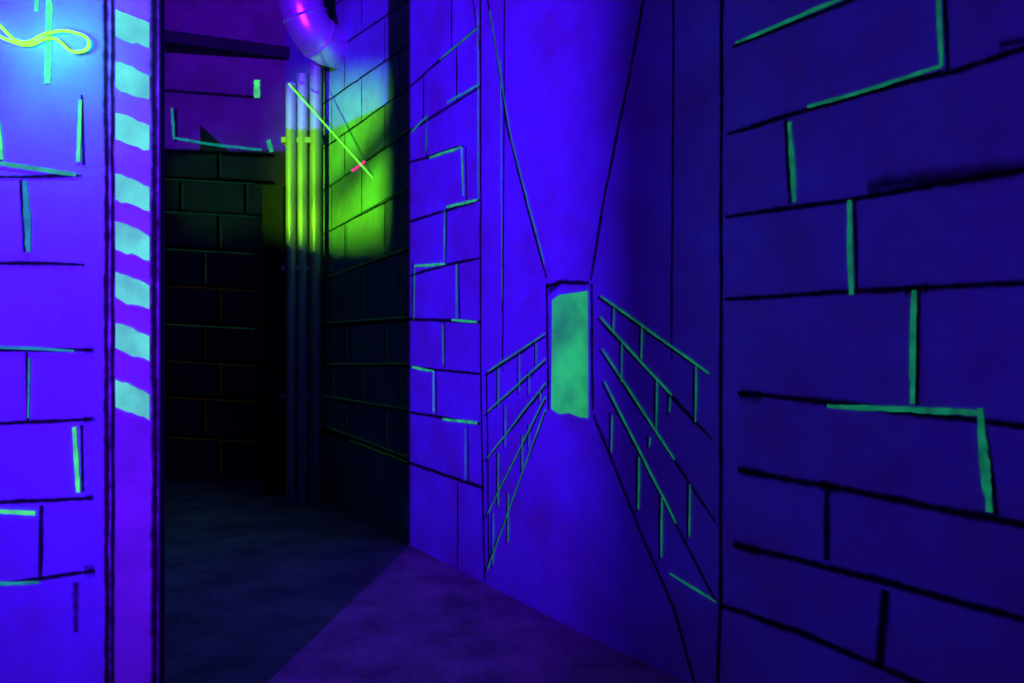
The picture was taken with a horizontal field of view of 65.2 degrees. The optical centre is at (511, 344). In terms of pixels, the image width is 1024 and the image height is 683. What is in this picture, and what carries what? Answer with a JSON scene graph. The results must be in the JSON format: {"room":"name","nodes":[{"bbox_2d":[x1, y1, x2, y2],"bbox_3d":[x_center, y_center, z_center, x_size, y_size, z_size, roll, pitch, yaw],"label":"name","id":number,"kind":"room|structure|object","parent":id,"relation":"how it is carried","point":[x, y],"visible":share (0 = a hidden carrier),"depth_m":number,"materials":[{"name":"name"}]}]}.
{"room":"laser tag arena","nodes":[
{"label":"laser tag arena","id":0,"kind":"room"},
{"bbox_2d":[0,0,103,682],"bbox_3d":[-2.797,-0.045,2.820,2.806,3.090,0.160,0,0,0],"label":"wall","id":1,"kind":"structure","parent":0,"point":[45,306],"depth_m":2.74,"materials":[{"name":"blue paint"}]},
{"bbox_2d":[0,24,90,53],"bbox_3d":[-1.639,-1.067,2.720,0.412,0.153,0.011,0,0,0],"label":"scribble","id":2,"kind":"object","parent":1,"relation":"attached to","point":[26,43],"visible":1,"depth_m":2.72,"materials":[{"name":"paint"}]},
{"bbox_2d":[0,0,94,631],"bbox_3d":[-1.624,-0.117,2.736,0.397,2.199,0.003,0,0,0],"label":"brick lines","id":3,"kind":"object","parent":1,"relation":"attached to","point":[25,210],"visible":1,"depth_m":2.74,"materials":[{"name":"black paint"}]},
{"bbox_2d":[165,0,285,480],"bbox_3d":[-3.201,-1.150,8.911,1.999,5.300,0.200,0,0,0],"label":"wall","id":4,"kind":"structure","parent":0,"point":[234,121],"depth_m":8.81,"materials":[{"name":"black brick"}]},
{"bbox_2d":[165,80,274,477],"bbox_3d":[-3.299,-0.727,8.807,1.380,4.384,0.002,0,0,0],"label":"brick lines","id":5,"kind":"object","parent":4,"relation":"attached to","point":[256,82],"visible":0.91,"depth_m":8.81,"materials":[{"name":"black paint"}]},
{"bbox_2d":[165,481,686,682],"bbox_3d":[2.800,1.500,0.206,14.400,0.001,17.811,0,0,0],"label":"floor","id":6,"kind":"structure","parent":0,"point":[259,588],"depth_m":4.47,"materials":[{"name":"concrete"}]},
{"bbox_2d":[102,0,164,682],"bbox_3d":[-1.299,-1.150,2.744,0.202,5.300,0.036,0,0,0],"label":"striped post","id":7,"kind":"object","parent":6,"relation":"on","point":[133,30],"visible":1,"depth_m":2.73,"materials":[{"name":"paint"}]},
{"bbox_2d":[262,185,285,494],"bbox_3d":[-2.395,-0.050,8.075,0.210,3.100,0.150,0,0,0],"label":"post","id":8,"kind":"object","parent":6,"relation":"on","point":[273,196],"visible":0.86,"depth_m":8.00,"materials":[{"name":"black"}]},
{"bbox_2d":[286,0,589,636],"bbox_3d":[-0.965,-1.150,6.518,0.200,5.300,5.550,0,0,-32],"label":"wall","id":9,"kind":"structure","parent":0,"point":[544,565],"depth_m":5.31,"materials":[{"name":"blue paint"}]},
{"bbox_2d":[281,61,323,505],"bbox_3d":[-1.976,-0.575,7.534,0.380,4.150,0.172,0,0,0],"label":"vertical pipes","id":10,"kind":"object","parent":9,"relation":"attached to","point":[302,141],"visible":0.92,"depth_m":7.47,"materials":[{"name":"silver metal"}]},
{"bbox_2d":[278,0,346,68],"bbox_3d":[-1.742,-3.192,7.072,0.519,1.341,0.648,0,0,32],"label":"duct","id":11,"kind":"object","parent":9,"relation":"attached to","point":[319,39],"visible":0.97,"depth_m":6.95,"materials":[{"name":"silver metal"}]},
{"bbox_2d":[288,83,372,178],"bbox_3d":[-1.557,-1.894,7.048,1.201,1.038,0.159,0,0,40],"label":"laser line","id":12,"kind":"object","parent":9,"relation":"attached to","point":[289,84],"visible":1,"depth_m":6.93,"materials":[{"name":"green"}]},
{"bbox_2d":[322,0,588,579],"bbox_3d":[-0.727,-0.848,5.930,0.003,4.727,4.283,0,0,-32],"label":"brick lines","id":13,"kind":"object","parent":9,"relation":"attached to","point":[468,202],"visible":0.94,"depth_m":5.35,"materials":[{"name":"black paint"}]},
{"bbox_2d":[551,291,587,417],"bbox_3d":[0.303,0.049,4.248,0.176,0.653,0.286,0,0,0],"label":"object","id":14,"kind":"object","parent":9,"relation":"attached to","point":[569,375],"visible":1,"depth_m":4.23,"materials":[{"name":"green"}]},
{"bbox_2d":[590,0,1023,682],"bbox_3d":[4.855,-1.150,-2.181,0.200,5.300,15.400,0,0,-35],"label":"wall","id":15,"kind":"structure","parent":0,"point":[854,348],"depth_m":3.05,"materials":[{"name":"blue paint"}]},
{"bbox_2d":[590,0,1023,682],"bbox_3d":[1.029,-0.044,3.181,0.003,3.346,2.232,0,0,-35],"label":"brick lines","id":16,"kind":"object","parent":15,"relation":"attached to","point":[985,461],"visible":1,"depth_m":2.95,"materials":[{"name":"black paint"}]},
{"bbox_3d":[-4.300,-1.150,0.256,0.200,5.300,17.511,0,0,0],"label":"wall","id":17,"kind":"structure","parent":0,"visible":0},
{"bbox_2d":[165,30,289,58],"bbox_3d":[-3.310,-3.180,8.348,1.950,0.120,0.050,0,0,-23],"label":"ceiling beam","id":18,"kind":"structure","parent":17,"relation":"attached to","point":[172,37],"depth_m":8.45,"materials":[{"name":"purple"}]}
]}

